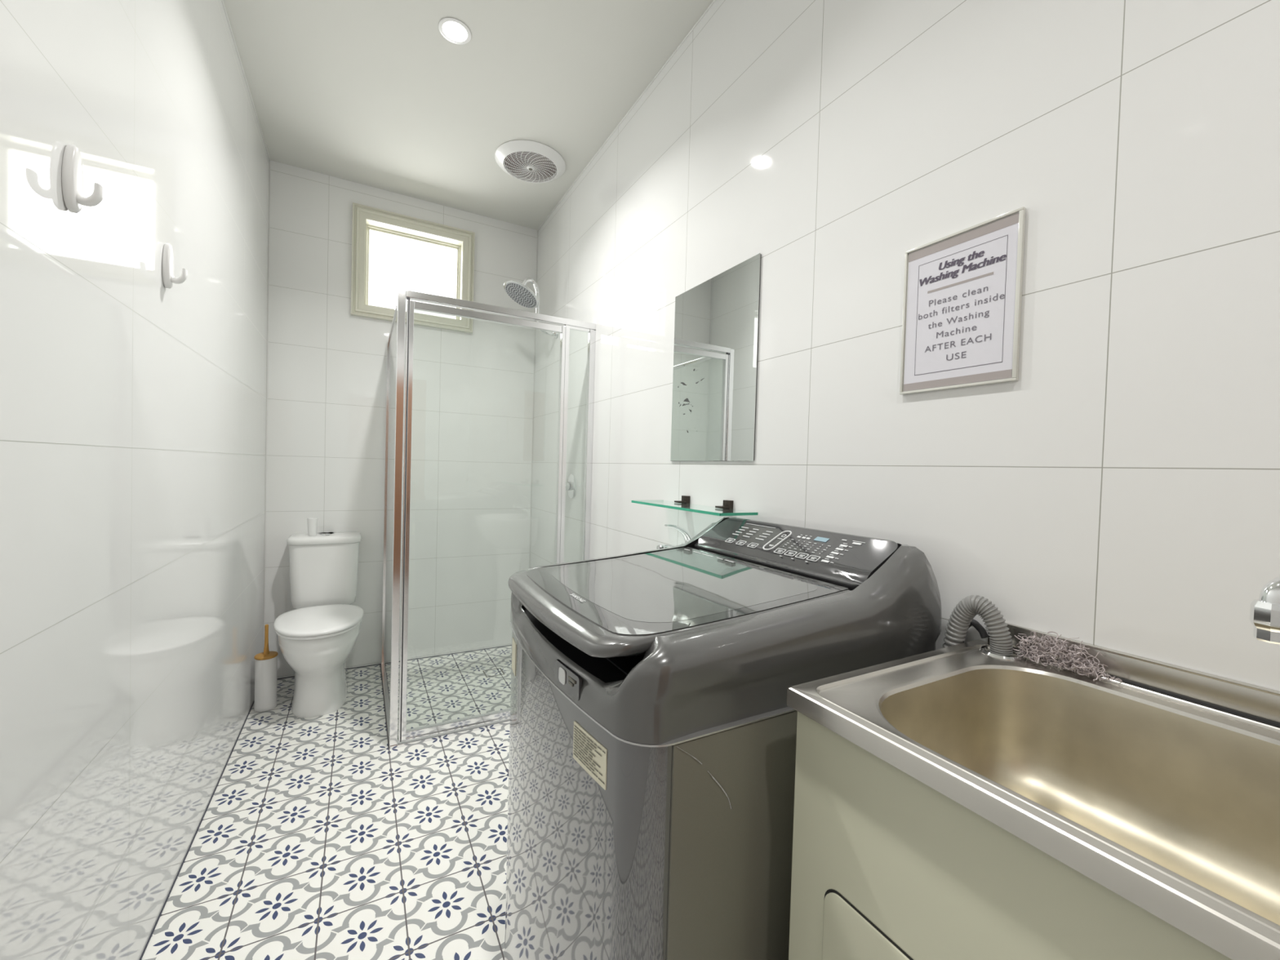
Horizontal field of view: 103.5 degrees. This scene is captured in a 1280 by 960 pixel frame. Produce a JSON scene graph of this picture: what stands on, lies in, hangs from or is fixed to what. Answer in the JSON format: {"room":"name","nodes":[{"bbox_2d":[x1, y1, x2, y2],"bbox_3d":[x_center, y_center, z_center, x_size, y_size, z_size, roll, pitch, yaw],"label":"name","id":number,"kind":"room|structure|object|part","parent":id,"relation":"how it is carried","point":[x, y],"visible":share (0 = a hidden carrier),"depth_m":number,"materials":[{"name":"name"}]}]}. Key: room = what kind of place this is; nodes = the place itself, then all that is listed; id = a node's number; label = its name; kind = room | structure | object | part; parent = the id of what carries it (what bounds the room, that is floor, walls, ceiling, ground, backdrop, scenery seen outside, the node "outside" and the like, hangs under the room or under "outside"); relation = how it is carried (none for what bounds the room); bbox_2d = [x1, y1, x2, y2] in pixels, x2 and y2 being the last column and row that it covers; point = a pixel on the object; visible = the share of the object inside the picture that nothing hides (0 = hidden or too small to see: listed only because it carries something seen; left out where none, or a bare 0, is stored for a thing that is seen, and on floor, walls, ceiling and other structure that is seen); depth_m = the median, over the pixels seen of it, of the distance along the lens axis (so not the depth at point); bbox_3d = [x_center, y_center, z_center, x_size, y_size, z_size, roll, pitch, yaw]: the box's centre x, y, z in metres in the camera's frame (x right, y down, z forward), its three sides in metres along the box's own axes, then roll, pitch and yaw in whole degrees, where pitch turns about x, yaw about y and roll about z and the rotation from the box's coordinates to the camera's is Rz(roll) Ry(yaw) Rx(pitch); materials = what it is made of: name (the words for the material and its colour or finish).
{"room":"laundry","nodes":[
{"label":"laundry","id":0,"kind":"room"},
{"bbox_2d":[0,0,269,959],"bbox_3d":[-1.003,-0.231,0.787,0.120,2.763,4.503,1,1,-29],"label":"wall","id":1,"kind":"structure","parent":0,"point":[133,406],"depth_m":1.06,"materials":[{"name":"white tile"}]},
{"bbox_2d":[62,143,104,213],"bbox_3d":[-0.946,-0.509,0.861,0.044,0.112,0.041,1,1,-29],"label":"wall hook","id":2,"kind":"object","parent":1,"relation":"attached to","point":[73,181],"visible":1,"depth_m":0.85,"materials":[{"name":"white plastic"}]},
{"bbox_3d":[-0.959,-0.510,0.854,0.014,0.112,0.041,1,1,-29],"label":"hook plate","id":3,"kind":"part","parent":2,"relation":"part of","materials":[{"name":"white plastic"}]},
{"bbox_2d":[162,243,187,288],"bbox_3d":[-1.180,-0.541,1.284,0.044,0.112,0.041,1,1,-29],"label":"wall hook","id":4,"kind":"object","parent":1,"relation":"attached to","point":[168,277],"visible":1,"depth_m":1.27,"materials":[{"name":"white plastic"}]},
{"bbox_3d":[-1.193,-0.541,1.277,0.014,0.112,0.041,1,1,-29],"label":"hook plate","id":5,"kind":"part","parent":4,"relation":"part of","materials":[{"name":"white plastic"}]},
{"bbox_2d":[141,645,511,959],"bbox_3d":[-0.359,1.211,1.198,1.688,0.100,4.503,1,1,-29],"label":"floor","id":6,"kind":"structure","parent":0,"point":[316,838],"depth_m":1.60,"materials":[{"name":"tile"}]},
{"bbox_2d":[253,624,278,711],"bbox_3d":[-1.791,0.892,2.417,0.092,0.402,0.092,1,1,-29],"label":"toilet brush","id":7,"kind":"object","parent":6,"relation":"on","point":[265,662],"visible":1,"depth_m":2.39,"materials":[{"name":"white plastic"}]},
{"bbox_3d":[-1.787,0.762,2.415,0.027,0.142,0.027,1,1,-29],"label":"handle","id":8,"kind":"part","parent":7,"relation":"part of","materials":[{"name":"brown wood"}]},
{"bbox_3d":[-1.790,0.839,2.416,0.092,0.014,0.092,1,1,-29],"label":"brush lid","id":9,"kind":"part","parent":7,"relation":"part of","materials":[{"name":"brown wood"}]},
{"bbox_2d":[273,532,363,718],"bbox_3d":[-1.597,0.698,2.531,0.368,0.797,0.710,1,1,-29],"label":"toilet","id":10,"kind":"object","parent":6,"relation":"on","point":[317,638],"visible":1,"depth_m":2.45,"materials":[{"name":"white ceramic"}]},
{"bbox_2d":[306,517,318,535],"bbox_3d":[-1.749,0.249,2.695,0.049,0.094,0.049,1,1,-29],"label":"tumbler","id":11,"kind":"object","parent":10,"relation":"on","point":[312,522],"visible":1,"depth_m":2.68,"materials":[{"name":"white plastic"}]},
{"bbox_3d":[-1.540,0.668,2.430,0.368,0.024,0.482,1,1,-29],"label":"lid","id":12,"kind":"part","parent":10,"relation":"part of","materials":[{"name":"white plastic"}]},
{"bbox_3d":[-1.542,0.688,2.432,0.360,0.014,0.474,1,1,-29],"label":"seat","id":13,"kind":"part","parent":10,"relation":"part of","materials":[{"name":"white plastic"}]},
{"bbox_3d":[-1.707,0.316,2.741,0.340,0.040,0.210,1,1,-29],"label":"cistern lid","id":14,"kind":"part","parent":10,"relation":"part of","materials":[{"name":"white ceramic"}]},
{"bbox_2d":[380,288,595,749],"bbox_3d":[-0.872,0.159,2.734,0.884,1.909,1.012,1,1,-29],"label":"shower frame","id":15,"kind":"object","parent":6,"relation":"on","point":[390,664],"visible":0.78,"depth_m":2.24,"materials":[{"name":"silver metal"}]},
{"bbox_3d":[-1.254,0.156,2.536,0.005,1.885,0.968,1,1,-29],"label":"pane","id":16,"kind":"part","parent":15,"relation":"part of","materials":[{"name":"clear glass"}]},
{"bbox_3d":[-1.230,-0.787,2.523,0.018,0.022,0.972,1,1,-29],"label":"rail","id":17,"kind":"part","parent":15,"relation":"part of","materials":[{"name":"silver metal"}]},
{"bbox_3d":[-1.012,0.164,2.105,0.030,1.893,0.032,1,1,-29],"label":"corner post","id":18,"kind":"part","parent":15,"relation":"part of","materials":[{"name":"silver metal"}]},
{"bbox_3d":[-0.900,1.106,2.755,0.884,0.012,1.010,1,1,-29],"label":"sill","id":19,"kind":"part","parent":15,"relation":"part of","materials":[{"name":"silver metal"}]},
{"bbox_3d":[-0.598,-0.764,2.299,0.854,0.030,0.030,1,1,-29],"label":"head rail","id":20,"kind":"part","parent":15,"relation":"part of","materials":[{"name":"silver metal"}]},
{"bbox_3d":[-0.297,-0.737,2.466,0.106,0.014,0.016,1,1,-29],"label":"fixed rail","id":21,"kind":"part","parent":15,"relation":"part of","materials":[{"name":"silver metal"}]},
{"bbox_2d":[482,667,504,677],"bbox_3d":[-0.844,1.110,2.909,0.104,0.002,0.100,1,1,-29],"label":"floor drain","id":22,"kind":"object","parent":6,"relation":"on","point":[498,668],"depth_m":2.91,"materials":[{"name":"grey metal"}]},
{"bbox_2d":[504,517,942,959],"bbox_3d":[0.111,0.643,1.094,0.713,1.067,0.655,1,1,-29],"label":"washing machine","id":23,"kind":"object","parent":6,"relation":"on","point":[653,729],"visible":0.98,"depth_m":0.78,"materials":[{"name":"grey paint"}]},
{"bbox_2d":[568,675,575,686],"bbox_3d":[-0.107,0.315,0.788,0.002,0.011,0.026,1,1,-29],"label":"print","id":24,"kind":"object","parent":23,"relation":"on","point":[571,679],"depth_m":0.79,"materials":[{"name":"grey"}]},
{"bbox_2d":[573,725,604,783],"bbox_3d":[-0.077,0.406,0.750,0.001,0.046,0.092,1,2,-36],"label":"print","id":25,"kind":"object","parent":23,"relation":"attached to","point":[588,748],"depth_m":0.75,"materials":[{"name":"grey paper"}]},
{"bbox_3d":[0.122,0.346,1.090,0.707,0.004,0.654,1,1,-29],"label":"seam trim","id":26,"kind":"part","parent":23,"relation":"part of","materials":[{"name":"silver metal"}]},
{"bbox_3d":[0.037,0.222,1.039,0.518,0.064,0.540,1,1,-29],"label":"lid","id":27,"kind":"part","parent":23,"relation":"part of","materials":[{"name":"grey plastic"}]},
{"bbox_3d":[0.053,0.206,1.047,0.476,0.035,0.521,1,1,-29],"label":"lid glass","id":28,"kind":"part","parent":23,"relation":"part of","materials":[{"name":"grey"}]},
{"bbox_3d":[0.125,0.229,1.087,0.705,0.231,0.652,1,1,-29],"label":"frame","id":29,"kind":"part","parent":23,"relation":"part of","materials":[{"name":"grey plastic"}]},
{"bbox_2d":[732,523,774,540],"bbox_3d":[0.297,0.133,1.307,0.051,0.028,0.122,1,1,-29],"label":"print","id":30,"kind":"object","parent":23,"relation":"attached to","point":[744,531],"depth_m":1.31,"materials":[{"name":"white paint"}]},
{"bbox_3d":[0.351,0.192,1.212,0.179,0.156,0.538,1,1,-29],"label":"control panel","id":31,"kind":"part","parent":23,"relation":"part of","materials":[{"name":"grey plastic"}]},
{"bbox_2d":[779,534,831,562],"bbox_3d":[0.367,0.152,1.131,0.082,0.044,0.113,1,1,-29],"label":"print","id":32,"kind":"object","parent":23,"relation":"attached to","point":[797,548],"depth_m":1.13,"materials":[{"name":"white paint"}]},
{"bbox_2d":[821,539,865,563],"bbox_3d":[0.420,0.150,1.055,0.078,0.042,0.056,1,1,-29],"label":"print","id":33,"kind":"object","parent":23,"relation":"attached to","point":[840,551],"depth_m":1.05,"materials":[{"name":"white paint"}]},
{"bbox_2d":[942,595,1013,655],"bbox_3d":[0.598,0.400,0.908,0.042,0.390,0.113,1,1,-29],"label":"hose","id":34,"kind":"object","parent":23,"relation":"attached to","point":[960,620],"visible":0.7,"depth_m":0.89,"materials":[{"name":"grey plastic"}]},
{"bbox_2d":[786,622,1279,959],"bbox_3d":[0.559,0.730,0.548,0.484,0.943,0.647,1,1,-29],"label":"sink","id":35,"kind":"object","parent":6,"relation":"on","point":[966,801],"visible":0.91,"depth_m":0.62,"materials":[{"name":"beige paint"}]},
{"bbox_3d":[0.354,0.819,0.436,0.006,0.578,0.506,1,1,-29],"label":"cabinet door","id":36,"kind":"part","parent":35,"relation":"part of","materials":[{"name":"beige paint"}]},
{"bbox_2d":[963,618,988,642],"bbox_3d":[0.614,0.376,0.939,0.014,0.236,0.058,1,1,-24],"label":"hose","id":37,"kind":"object","parent":35,"relation":"attached to","point":[982,632],"visible":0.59,"depth_m":0.92,"materials":[{"name":"grey plastic"}]},
{"bbox_2d":[1012,631,1122,681],"bbox_3d":[0.659,0.271,0.809,0.048,0.052,0.162,1,1,-29],"label":"clump","id":38,"kind":"object","parent":35,"relation":"on","point":[1066,662],"visible":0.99,"depth_m":0.80,"materials":[{"name":"grey"}]},
{"bbox_2d":[880,668,1279,925],"bbox_3d":[0.566,0.403,0.537,0.400,0.182,0.514,1,1,-29],"label":"bowl","id":39,"kind":"object","parent":35,"relation":"on","point":[1193,797],"depth_m":0.70,"materials":[{"name":"silver metal"}]},
{"bbox_3d":[0.008,0.726,1.653,0.371,0.872,0.408,1,1,-29],"label":"basin","id":40,"kind":"object","parent":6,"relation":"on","visible":0},
{"bbox_2d":[656,524,692,549],"bbox_3d":[0.121,0.220,1.697,0.146,0.145,0.052,1,1,-29],"label":"tap","id":41,"kind":"object","parent":40,"relation":"on","point":[686,536],"visible":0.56,"depth_m":1.69,"materials":[{"name":"silver metal"}]},
{"bbox_3d":[0.119,0.247,1.697,0.113,0.064,0.034,1,1,-29],"label":"spout","id":42,"kind":"part","parent":41,"relation":"part of","materials":[{"name":"silver metal"}]},
{"bbox_3d":[0.135,0.188,1.703,0.113,0.081,0.045,1,1,-29],"label":"lever","id":43,"kind":"part","parent":41,"relation":"part of","materials":[{"name":"silver metal"}]},
{"bbox_2d":[264,160,537,678],"bbox_3d":[-1.381,-0.291,3.083,1.448,2.763,0.120,1,1,-29],"label":"wall","id":44,"kind":"structure","parent":0,"point":[473,393],"depth_m":2.97,"materials":[{"name":"white tile"}]},
{"bbox_2d":[351,202,475,333],"bbox_3d":[-1.354,-1.236,3.036,0.662,0.619,0.135,1,1,-29],"label":"window","id":45,"kind":"structure","parent":44,"relation":"in","point":[366,219],"depth_m":2.98,"materials":[{"name":"beige paint"}]},
{"bbox_3d":[-1.379,-1.238,3.082,0.528,0.485,0.030,1,1,-29],"label":"sash","id":46,"kind":"part","parent":45,"relation":"part of","materials":[{"name":"beige paint"}]},
{"bbox_2d":[222,0,713,230],"bbox_3d":[-0.277,-1.650,1.137,1.688,0.100,4.503,1,1,-29],"label":"ceiling","id":47,"kind":"structure","parent":0,"point":[372,93],"depth_m":2.07,"materials":[{"name":"paint"}]},
{"bbox_2d":[438,17,471,44],"bbox_3d":[-0.670,-1.624,1.827,0.112,0.004,0.112,1,1,-29],"label":"recessed light","id":48,"kind":"object","parent":47,"relation":"in","point":[453,30],"visible":1,"depth_m":1.82,"materials":[{"name":"white plastic"}]},
{"bbox_2d":[494,139,565,183],"bbox_3d":[-0.564,-1.620,2.602,0.356,0.039,0.356,1,1,-29],"label":"exhaust fan","id":49,"kind":"object","parent":47,"relation":"attached to","point":[524,160],"visible":1,"depth_m":2.56,"materials":[{"name":"white plastic"}]},
{"bbox_2d":[503,151,557,183],"bbox_3d":[-0.564,-1.608,2.602,0.271,0.003,0.271,1,1,-19],"label":"fan grille","id":50,"kind":"object","parent":49,"relation":"attached to","point":[537,167],"depth_m":2.59,"materials":[{"name":"white plastic"}]},
{"bbox_2d":[529,0,1279,691],"bbox_3d":[0.367,-0.207,1.548,0.120,2.763,4.503,1,1,-29],"label":"wall","id":51,"kind":"structure","parent":0,"point":[1122,493],"depth_m":0.95,"materials":[{"name":"white tile"}]},
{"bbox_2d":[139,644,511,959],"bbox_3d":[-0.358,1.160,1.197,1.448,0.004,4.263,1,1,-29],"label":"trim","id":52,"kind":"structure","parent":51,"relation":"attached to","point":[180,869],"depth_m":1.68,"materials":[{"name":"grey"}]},
{"bbox_2d":[221,0,716,652],"bbox_3d":[-0.318,-0.219,1.168,1.451,2.764,4.264,1,1,-29],"label":"trim","id":53,"kind":"structure","parent":51,"relation":"attached to","point":[222,1],"depth_m":2.66,"materials":[{"name":"white"}]},
{"bbox_2d":[503,278,558,339],"bbox_3d":[-0.624,-1.000,2.909,0.316,0.324,0.215,1,1,-29],"label":"rose","id":54,"kind":"object","parent":51,"relation":"attached to","point":[518,292],"visible":0.91,"depth_m":2.89,"materials":[{"name":"silver metal"}]},
{"bbox_3d":[-0.678,-1.051,2.877,0.174,0.094,0.195,1,1,-29],"label":"spray plate","id":55,"kind":"part","parent":54,"relation":"part of","materials":[{"name":"grey"}]},
{"bbox_3d":[-0.592,-1.009,2.938,0.221,0.307,0.023,1,1,-29],"label":"arm","id":56,"kind":"part","parent":54,"relation":"part of","materials":[{"name":"silver metal"}]},
{"bbox_2d":[565,474,577,497],"bbox_3d":[-0.404,0.033,2.720,0.083,0.132,0.132,1,1,-29],"label":"shower mixer","id":57,"kind":"object","parent":51,"relation":"attached to","point":[571,485],"visible":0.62,"depth_m":2.71,"materials":[{"name":"silver metal"}]},
{"bbox_2d":[631,495,758,515],"bbox_3d":[0.159,0.078,1.639,0.148,0.040,0.515,1,1,-29],"label":"glass shelf","id":58,"kind":"object","parent":51,"relation":"attached to","point":[726,509],"visible":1,"depth_m":1.56,"materials":[{"name":"green"}]},
{"bbox_3d":[0.154,0.087,1.636,0.135,0.008,0.513,1,1,-29],"label":"glass","id":59,"kind":"part","parent":58,"relation":"part of","materials":[{"name":"green"}]},
{"bbox_2d":[670,253,761,461],"bbox_3d":[0.233,-0.364,1.665,0.006,0.603,0.450,1,1,-29],"label":"wall mirror","id":60,"kind":"object","parent":51,"relation":"attached to","point":[717,322],"visible":1,"depth_m":1.62,"materials":[{"name":"grey mirror"}]},
{"bbox_2d":[899,206,1026,395],"bbox_3d":[0.613,-0.328,0.977,0.009,0.301,0.218,1,1,-29],"label":"notice sign","id":61,"kind":"object","parent":51,"relation":"attached to","point":[962,303],"visible":1,"depth_m":0.96,"materials":[{"name":"white paper"}]},
{"bbox_2d":[1249,576,1279,644],"bbox_3d":[0.757,0.122,0.499,0.250,0.092,0.064,2,1,-1],"label":"tap","id":62,"kind":"object","parent":51,"relation":"attached to","point":[1264,611],"visible":1,"depth_m":0.51,"materials":[{"name":"silver metal"}]},
{"bbox_3d":[0.743,0.106,0.494,0.214,0.061,0.043,2,1,6],"label":"spout","id":63,"kind":"part","parent":62,"relation":"part of","materials":[{"name":"silver metal"}]}
]}

